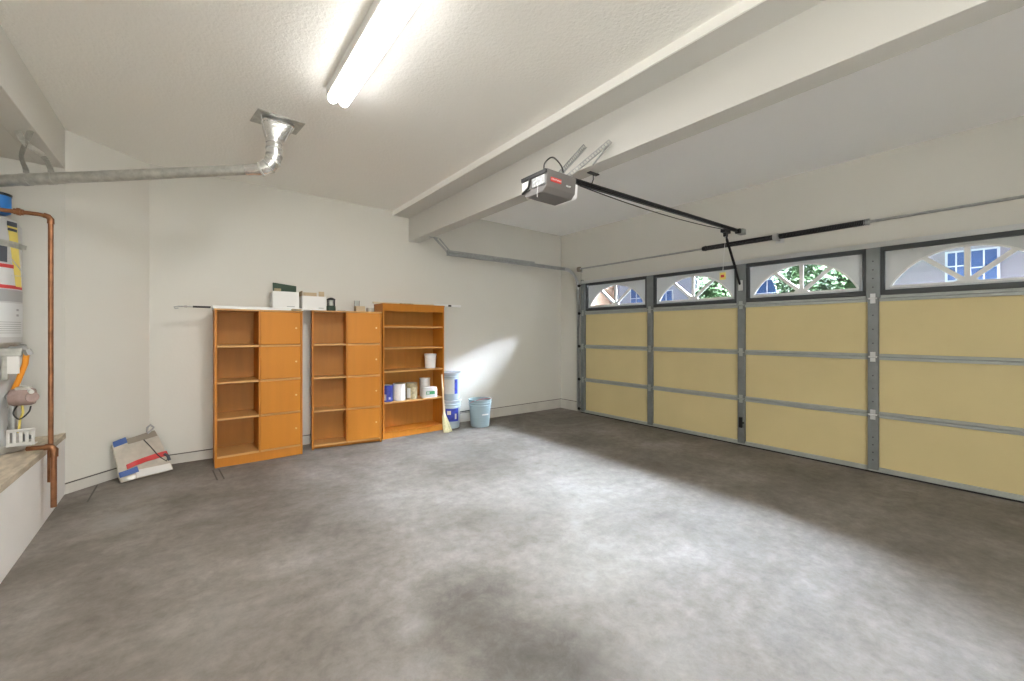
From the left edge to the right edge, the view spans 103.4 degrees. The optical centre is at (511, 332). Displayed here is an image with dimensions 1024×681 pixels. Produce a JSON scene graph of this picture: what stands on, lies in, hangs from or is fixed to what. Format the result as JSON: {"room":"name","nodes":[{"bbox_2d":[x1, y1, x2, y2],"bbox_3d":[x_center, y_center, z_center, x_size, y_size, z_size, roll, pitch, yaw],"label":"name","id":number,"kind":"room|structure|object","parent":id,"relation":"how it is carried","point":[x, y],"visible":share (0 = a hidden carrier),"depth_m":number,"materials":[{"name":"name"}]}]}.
{"room":"garage","nodes":[
{"label":"garage","id":0,"kind":"room"},
{"bbox_2d":[0,124,35,162],"bbox_3d":[-2.760,-1.282,1.321,0.905,0.075,3.505,0,0,-38],"label":"ceiling","id":1,"kind":"structure","parent":0,"point":[9,147],"depth_m":2.72,"materials":[{"name":"paint"}]},
{"bbox_2d":[0,157,64,436],"bbox_3d":[-3.877,-0.125,2.749,1.155,3.050,0.120,0,0,-38],"label":"wall","id":2,"kind":"structure","parent":0,"point":[49,199],"depth_m":2.98,"materials":[{"name":"paint"}]},
{"bbox_2d":[0,25,64,168],"bbox_3d":[-2.351,-1.400,1.647,0.140,0.320,3.505,0,0,-38],"label":"soffit","id":3,"kind":"structure","parent":0,"point":[24,107],"depth_m":2.40,"materials":[{"name":"paint"}]},
{"bbox_2d":[65,129,148,482],"bbox_3d":[-3.387,-0.100,3.423,0.085,3.000,0.717,0,0,7],"label":"wall","id":4,"kind":"structure","parent":0,"point":[107,223],"depth_m":3.31,"materials":[{"name":"paint"}]},
{"bbox_2d":[0,433,65,492],"bbox_3d":[-2.311,0.782,1.686,0.036,0.040,3.515,0,0,-38],"label":"trim","id":5,"kind":"structure","parent":4,"relation":"attached to","point":[13,475],"depth_m":2.33,"materials":[{"name":"brown wood"}]},
{"bbox_2d":[65,468,117,493],"bbox_3d":[-3.346,1.235,3.375,0.019,0.170,0.652,0,0,7],"label":"baseboard","id":6,"kind":"structure","parent":4,"relation":"attached to","point":[106,476],"depth_m":3.22,"materials":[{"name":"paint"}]},
{"bbox_2d":[149,164,560,454],"bbox_3d":[-1.199,-0.165,5.448,5.495,3.170,0.120,0,0,-38],"label":"wall","id":7,"kind":"structure","parent":0,"point":[213,240],"depth_m":4.57,"materials":[{"name":"paint"}]},
{"bbox_2d":[170,398,560,463],"bbox_3d":[-1.236,1.235,5.341,5.325,0.170,0.022,0,0,-38],"label":"baseboard","id":8,"kind":"structure","parent":7,"relation":"attached to","point":[552,404],"depth_m":6.11,"materials":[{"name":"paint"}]},
{"bbox_2d":[392,0,765,214],"bbox_3d":[0.839,-1.512,2.169,0.010,0.057,7.550,0,0,-38],"label":"trim","id":9,"kind":"structure","parent":7,"relation":"attached to","point":[743,6],"depth_m":2.44,"materials":[{"name":"white paint"}]},
{"bbox_2d":[393,0,824,217],"bbox_3d":[0.919,-1.562,2.245,0.210,0.155,7.570,0,0,-38],"label":"ceiling beam","id":10,"kind":"structure","parent":7,"relation":"attached to","point":[768,14],"depth_m":2.40,"materials":[{"name":"grey paint"}]},
{"bbox_2d":[0,0,741,210],"bbox_3d":[-0.700,-1.590,0.977,3.920,0.100,7.800,0,0,-38],"label":"ceiling","id":11,"kind":"structure","parent":0,"point":[165,83],"depth_m":2.42,"materials":[{"name":"white paint"}]},
{"bbox_2d":[0,108,304,186],"bbox_3d":[-2.677,-1.147,2.667,2.390,0.785,0.332,0,0,-17],"label":"vent pipe","id":12,"kind":"object","parent":11,"relation":"attached to","point":[276,128],"visible":1,"depth_m":2.77,"materials":[{"name":"metal"}]},
{"bbox_2d":[326,0,420,106],"bbox_3d":[-0.733,-1.493,2.102,0.144,0.094,1.222,0,0,-38],"label":"fluorescent light","id":13,"kind":"object","parent":11,"relation":"attached to","point":[383,21],"visible":1,"depth_m":2.06,"materials":[{"name":"white plastic"}]},
{"bbox_2d":[0,408,1023,680],"bbox_3d":[0.596,1.324,1.982,7.000,0.232,7.760,0,0,-38],"label":"floor","id":14,"kind":"structure","parent":0,"point":[558,544],"depth_m":2.17,"materials":[{"name":"concrete"}]},
{"bbox_2d":[0,439,64,583],"bbox_3d":[-2.702,1.050,1.369,1.035,0.500,3.507,0,0,-38],"label":"platform","id":15,"kind":"object","parent":14,"relation":"on","point":[24,504],"visible":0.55,"depth_m":2.31,"materials":[{"name":"paint"}]},
{"bbox_2d":[0,435,56,478],"bbox_3d":[-2.713,0.784,1.359,1.005,0.032,3.505,0,0,-38],"label":"platform","id":16,"kind":"object","parent":15,"relation":"on","point":[8,462],"visible":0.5,"depth_m":2.48,"materials":[{"name":"brown wood"}]},
{"bbox_2d":[0,215,39,454],"bbox_3d":[-3.439,0.003,2.574,0.662,1.526,0.584,0,0,-38],"label":"water heater","id":17,"kind":"object","parent":16,"relation":"on","point":[13,396],"visible":0.99,"depth_m":2.58,"materials":[{"name":"grey metal"}]},
{"bbox_2d":[0,245,6,261],"bbox_3d":[-3.234,-0.515,2.523,0.010,0.130,0.125,0,0,7],"label":"label","id":18,"kind":"object","parent":17,"relation":"on","point":[3,248],"depth_m":2.56,"materials":[{"name":"grey paper"}]},
{"bbox_2d":[0,191,12,215],"bbox_3d":[-3.314,-0.830,2.584,0.152,0.136,0.152,0,0,-38],"label":"tank","id":19,"kind":"object","parent":17,"relation":"on","point":[5,198],"visible":0.91,"depth_m":2.59,"materials":[{"name":"blue"}]},
{"bbox_2d":[0,309,20,330],"bbox_3d":[-3.242,-0.074,2.590,0.026,0.159,0.218,0,0,-10],"label":"print","id":20,"kind":"object","parent":17,"relation":"attached to","point":[10,319],"depth_m":2.60,"materials":[{"name":"grey paper"}]},
{"bbox_2d":[0,208,54,481],"bbox_3d":[-3.108,0.093,2.502,0.372,1.735,0.050,0,0,-38],"label":"pipe","id":21,"kind":"object","parent":17,"relation":"attached to","point":[18,211],"visible":0.91,"depth_m":2.59,"materials":[{"name":"brown metal"}]},
{"bbox_2d":[25,444,58,507],"bbox_3d":[-2.962,0.908,2.548,0.145,0.405,0.043,0,0,-26],"label":"drain pipe","id":22,"kind":"object","parent":16,"relation":"attached to","point":[54,451],"visible":1,"depth_m":2.56,"materials":[{"name":"brown metal"}]},
{"bbox_2d":[87,485,97,501],"bbox_3d":[-3.204,1.229,3.086,0.011,0.013,0.380,0,0,-38],"label":"crack","id":23,"kind":"object","parent":14,"relation":"on","point":[96,485],"depth_m":3.08,"materials":[{"name":"grey concrete"}]},
{"bbox_2d":[111,424,172,482],"bbox_3d":[-3.194,1.026,3.482,0.239,0.407,0.356,0,0,24],"label":"package","id":24,"kind":"object","parent":14,"relation":"on","point":[143,455],"visible":1,"depth_m":3.46,"materials":[{"name":"cardboard"}]},
{"bbox_2d":[212,308,302,467],"bbox_3d":[-2.532,0.510,4.038,0.731,1.459,0.411,0,0,-38],"label":"storage cabinet","id":25,"kind":"object","parent":14,"relation":"on","point":[258,354],"visible":1,"depth_m":4.01,"materials":[{"name":"orange laminate"}]},
{"bbox_2d":[173,305,210,308],"bbox_3d":[-2.889,-0.226,3.653,0.264,0.034,0.025,0,0,-38],"label":"pole","id":26,"kind":"object","parent":25,"relation":"on","point":[185,306],"visible":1,"depth_m":3.66,"materials":[{"name":"black metal"}]},
{"bbox_2d":[211,305,302,310],"bbox_3d":[-2.497,-0.233,3.987,0.745,0.027,0.250,0,0,-38],"label":"board","id":27,"kind":"object","parent":25,"relation":"on","point":[213,306],"visible":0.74,"depth_m":3.85,"materials":[{"name":"white wood"}]},
{"bbox_2d":[270,291,298,307],"bbox_3d":[-2.325,-0.329,4.130,0.233,0.165,0.162,0,0,-38],"label":"carton","id":28,"kind":"object","parent":27,"relation":"on","point":[281,299],"visible":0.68,"depth_m":4.07,"materials":[{"name":"white cardboard"}]},
{"bbox_2d":[273,283,295,291],"bbox_3d":[-2.321,-0.451,4.128,0.217,0.107,0.088,0,0,-38],"label":"folder","id":29,"kind":"object","parent":28,"relation":"on","point":[286,288],"visible":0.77,"depth_m":4.12,"materials":[{"name":"green cardboard"}]},
{"bbox_2d":[217,344,300,347],"bbox_3d":[-2.538,0.130,4.046,0.687,0.018,0.374,0,0,-38],"label":"shelf","id":30,"kind":"object","parent":25,"relation":"attached to","point":[218,345],"depth_m":3.97,"materials":[{"name":"brown wood"}]},
{"bbox_2d":[217,377,300,383],"bbox_3d":[-2.538,0.466,4.046,0.687,0.018,0.374,0,0,-38],"label":"shelf","id":31,"kind":"object","parent":25,"relation":"attached to","point":[220,380],"depth_m":3.94,"materials":[{"name":"brown wood"}]},
{"bbox_2d":[217,409,300,420],"bbox_3d":[-2.538,0.801,4.046,0.687,0.018,0.374,0,0,-38],"label":"shelf","id":32,"kind":"object","parent":25,"relation":"attached to","point":[223,414],"depth_m":3.95,"materials":[{"name":"brown wood"}]},
{"bbox_2d":[310,310,381,449],"bbox_3d":[-1.859,0.507,4.548,0.723,1.487,0.276,0,0,-29],"label":"storage cabinet","id":33,"kind":"object","parent":14,"relation":"on","point":[346,346],"visible":1,"depth_m":4.54,"materials":[{"name":"orange laminate"}]},
{"bbox_2d":[299,291,325,310],"bbox_3d":[-2.127,-0.336,4.312,0.231,0.200,0.162,0,0,-38],"label":"carton","id":34,"kind":"object","parent":33,"relation":"on","point":[308,301],"visible":0.82,"depth_m":4.25,"materials":[{"name":"white cardboard"}]},
{"bbox_2d":[326,298,335,310],"bbox_3d":[-1.983,-0.310,4.428,0.092,0.146,0.092,0,0,-38],"label":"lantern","id":35,"kind":"object","parent":33,"relation":"on","point":[328,308],"visible":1,"depth_m":4.40,"materials":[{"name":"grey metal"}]},
{"bbox_2d":[314,343,379,345],"bbox_3d":[-1.864,0.133,4.557,0.679,0.018,0.239,0,0,-29],"label":"shelf","id":36,"kind":"object","parent":33,"relation":"attached to","point":[315,344],"depth_m":4.52,"materials":[{"name":"brown wood"}]},
{"bbox_2d":[314,374,379,378],"bbox_3d":[-1.864,0.488,4.557,0.679,0.018,0.239,0,0,-29],"label":"shelf","id":37,"kind":"object","parent":33,"relation":"attached to","point":[316,376],"depth_m":4.50,"materials":[{"name":"brown wood"}]},
{"bbox_2d":[314,405,379,412],"bbox_3d":[-1.864,0.843,4.557,0.679,0.018,0.239,0,0,-29],"label":"shelf","id":38,"kind":"object","parent":33,"relation":"attached to","point":[317,408],"depth_m":4.49,"materials":[{"name":"brown wood"}]},
{"bbox_2d":[354,306,364,310],"bbox_3d":[-1.736,-0.267,4.599,0.100,0.062,0.080,0,0,-38],"label":"carton","id":39,"kind":"object","parent":33,"relation":"on","point":[356,308],"visible":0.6,"depth_m":4.57,"materials":[{"name":"cardboard"}]},
{"bbox_2d":[366,308,373,311],"bbox_3d":[-1.650,-0.263,4.693,0.080,0.051,0.080,0,0,-38],"label":"round tin","id":40,"kind":"object","parent":33,"relation":"on","point":[367,309],"visible":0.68,"depth_m":4.66,"materials":[{"name":"grey"}]},
{"bbox_2d":[374,303,444,438],"bbox_3d":[-1.286,0.458,5.104,0.820,1.606,0.291,0,0,-38],"label":"bookcase","id":41,"kind":"object","parent":14,"relation":"on","point":[404,348],"visible":0.71,"depth_m":5.18,"materials":[{"name":"orange laminate"}]},
{"bbox_2d":[384,384,392,401],"bbox_3d":[-1.503,0.731,4.880,0.134,0.195,0.133,0,0,-38],"label":"paint can","id":42,"kind":"object","parent":41,"relation":"on","point":[388,388],"visible":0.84,"depth_m":4.82,"materials":[{"name":"blue metal"}]},
{"bbox_2d":[393,383,405,400],"bbox_3d":[-1.387,0.726,4.973,0.154,0.205,0.153,0,0,-38],"label":"paint can","id":43,"kind":"object","parent":41,"relation":"on","point":[399,389],"visible":0.99,"depth_m":4.91,"materials":[{"name":"white plastic"}]},
{"bbox_2d":[384,325,431,326],"bbox_3d":[-1.324,-0.084,5.054,0.620,0.015,0.160,0,0,-38],"label":"board","id":44,"kind":"object","parent":41,"relation":"on","point":[384,325],"visible":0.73,"depth_m":5.03,"materials":[{"name":"orange laminate"}]},
{"bbox_2d":[406,382,416,398],"bbox_3d":[-1.262,0.729,5.072,0.146,0.200,0.145,0,0,-38],"label":"jar","id":45,"kind":"object","parent":41,"relation":"on","point":[411,387],"visible":0.96,"depth_m":5.01,"materials":[{"name":"beige glass"}]},
{"bbox_2d":[373,302,460,306],"bbox_3d":[-1.184,-0.360,5.191,1.210,0.030,0.036,0,0,-38],"label":"blind rail","id":46,"kind":"object","parent":41,"relation":"on","point":[445,305],"visible":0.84,"depth_m":5.29,"materials":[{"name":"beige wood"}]},
{"bbox_2d":[420,377,429,395],"bbox_3d":[-1.141,0.711,5.290,0.137,0.235,0.137,0,0,-38],"label":"paint can","id":47,"kind":"object","parent":41,"relation":"on","point":[424,381],"visible":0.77,"depth_m":5.23,"materials":[{"name":"white plastic"}]},
{"bbox_2d":[421,386,436,397],"bbox_3d":[-1.060,0.763,5.180,0.204,0.134,0.112,0,0,-38],"label":"plastic tub","id":48,"kind":"object","parent":41,"relation":"on","point":[429,391],"visible":1,"depth_m":5.13,"materials":[{"name":"white plastic"}]},
{"bbox_2d":[424,353,436,367],"bbox_3d":[-1.058,0.366,5.234,0.162,0.184,0.159,0,0,-38],"label":"pail","id":49,"kind":"object","parent":41,"relation":"on","point":[430,358],"visible":0.99,"depth_m":5.17,"materials":[{"name":"white plastic"}]},
{"bbox_2d":[441,374,451,432],"bbox_3d":[-0.853,0.901,5.129,0.170,0.725,0.109,0,0,24],"label":"broom","id":50,"kind":"object","parent":14,"relation":"on","point":[446,425],"visible":1,"depth_m":5.12,"materials":[{"name":"beige wood"}]},
{"bbox_2d":[444,398,460,428],"bbox_3d":[-0.826,1.083,5.432,0.288,0.375,0.288,0,0,-38],"label":"bucket","id":51,"kind":"object","parent":14,"relation":"on","point":[452,408],"visible":0.62,"depth_m":5.32,"materials":[{"name":"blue plastic"}]},
{"bbox_2d":[444,371,460,400],"bbox_3d":[-0.826,0.714,5.432,0.288,0.370,0.288,0,0,-38],"label":"bucket","id":52,"kind":"object","parent":51,"relation":"on","point":[451,378],"visible":0.74,"depth_m":5.32,"materials":[{"name":"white plastic"}]},
{"bbox_2d":[468,397,491,427],"bbox_3d":[-0.437,1.079,5.530,0.322,0.390,0.316,0,0,-38],"label":"bucket","id":53,"kind":"object","parent":14,"relation":"on","point":[480,407],"visible":1,"depth_m":5.41,"materials":[{"name":"blue plastic"}]},
{"bbox_2d":[482,6,1023,235],"bbox_3d":[2.211,-1.720,3.292,2.840,0.100,7.800,0,0,-38],"label":"ceiling","id":54,"kind":"structure","parent":0,"point":[972,77],"depth_m":3.27,"materials":[{"name":"white paint"}]},
{"bbox_2d":[409,0,1023,242],"bbox_3d":[1.056,-1.451,2.354,0.145,0.538,7.570,0,0,-38],"label":"beam","id":55,"kind":"structure","parent":54,"relation":"attached to","point":[831,40],"depth_m":2.09,"materials":[{"name":"grey paint"}]},
{"bbox_2d":[561,116,1023,401],"bbox_3d":[3.192,-0.165,4.072,0.025,3.170,7.600,0,0,-38],"label":"wall","id":56,"kind":"structure","parent":0,"point":[984,163],"depth_m":4.06,"materials":[{"name":"paint"}]},
{"bbox_2d":[429,236,583,408],"bbox_3d":[0.069,0.035,5.792,2.720,2.470,0.120,0,0,-38],"label":"door track","id":57,"kind":"object","parent":56,"relation":"attached to","point":[449,252],"visible":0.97,"depth_m":5.98,"materials":[{"name":"metal"}]},
{"bbox_2d":[561,399,580,411],"bbox_3d":[1.005,1.235,6.799,0.022,0.170,0.510,0,0,-38],"label":"baseboard","id":58,"kind":"structure","parent":56,"relation":"attached to","point":[572,405],"depth_m":6.82,"materials":[{"name":"paint"}]},
{"bbox_2d":[577,223,1023,502],"bbox_3d":[2.603,0.238,4.710,0.102,2.132,4.850,0,0,-38],"label":"door","id":59,"kind":"structure","parent":56,"relation":"in","point":[924,383],"depth_m":3.95,"materials":[{"name":"paint"}]},
{"bbox_2d":[590,284,644,306],"bbox_3d":[1.557,-0.564,6.072,0.020,0.320,1.003,0,0,-38],"label":"grille","id":60,"kind":"object","parent":59,"relation":"attached to","point":[595,289],"depth_m":6.06,"materials":[{"name":"white plastic"}]},
{"bbox_2d":[521,139,745,284],"bbox_3d":[1.460,-0.944,3.596,3.278,0.804,0.418,0,0,-38],"label":"garage door opener","id":61,"kind":"object","parent":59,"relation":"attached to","point":[548,186],"visible":1,"depth_m":2.76,"materials":[{"name":"grey metal"}]},
{"bbox_2d":[521,168,546,191],"bbox_3d":[0.142,-0.996,2.656,0.014,0.091,0.242,0,0,-38],"label":"lamp","id":62,"kind":"object","parent":61,"relation":"attached to","point":[538,180],"depth_m":2.64,"materials":[{"name":"white plastic"}]},
{"bbox_2d":[658,275,732,302],"bbox_3d":[2.303,-0.564,5.135,0.020,0.319,0.968,0,0,-38],"label":"grille","id":63,"kind":"object","parent":59,"relation":"attached to","point":[664,282],"depth_m":5.12,"materials":[{"name":"white plastic"}]},
{"bbox_2d":[753,263,858,296],"bbox_3d":[3.027,-0.564,4.224,0.020,0.319,0.935,0,0,-38],"label":"grille","id":64,"kind":"object","parent":59,"relation":"attached to","point":[761,273],"depth_m":4.22,"materials":[{"name":"white plastic"}]},
{"bbox_2d":[890,243,1023,287],"bbox_3d":[3.745,-0.564,3.322,0.020,0.319,0.946,0,0,-38],"label":"grille","id":65,"kind":"object","parent":59,"relation":"attached to","point":[901,260],"depth_m":3.41,"materials":[{"name":"white plastic"}]},
{"bbox_2d":[577,195,1023,353],"bbox_3d":[2.617,0.054,4.645,0.160,2.252,4.912,0,0,-38],"label":"spring","id":66,"kind":"object","parent":56,"relation":"attached to","point":[779,238],"visible":0.98,"depth_m":4.09,"materials":[{"name":"metal"}]},
{"label":"outside","id":67,"kind":"structure","parent":0,"visible":0},
{"bbox_3d":[23.957,1.380,22.250,54.800,0.120,85.000,0,0,-38],"label":"ground","id":68,"kind":"structure","parent":67,"visible":0},
{"bbox_2d":[591,285,617,305],"bbox_3d":[3.709,-2.590,30.678,9.200,7.820,13.600,0,0,-38],"label":"house","id":69,"kind":"structure","parent":68,"relation":"on","point":[600,299],"depth_m":24.11,"materials":[{"name":"brown paint"}]},
{"bbox_2d":[695,277,730,298],"bbox_3d":[7.377,-0.706,14.802,1.438,4.065,1.309,0,0,-38],"label":"tree","id":70,"kind":"object","parent":68,"relation":"on","point":[715,289],"visible":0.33,"depth_m":14.45,"materials":[{"name":"green plant"}]},
{"bbox_2d":[618,273,835,303],"bbox_3d":[11.837,-2.390,22.066,9.200,7.420,9.600,0,0,-38],"label":"house","id":71,"kind":"structure","parent":68,"relation":"on","point":[673,293],"depth_m":20.07,"materials":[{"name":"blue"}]},
{"bbox_2d":[771,254,859,292],"bbox_3d":[8.450,-1.408,11.168,2.124,5.465,2.266,0,0,-38],"label":"tree","id":72,"kind":"object","parent":68,"relation":"on","point":[811,272],"visible":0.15,"depth_m":10.54,"materials":[{"name":"green plant"}]},
{"bbox_2d":[885,237,1023,285],"bbox_3d":[17.457,-2.390,10.181,9.200,7.420,13.200,0,0,-38],"label":"house","id":73,"kind":"structure","parent":68,"relation":"on","point":[922,272],"depth_m":10.65,"materials":[{"name":"grey paint"}]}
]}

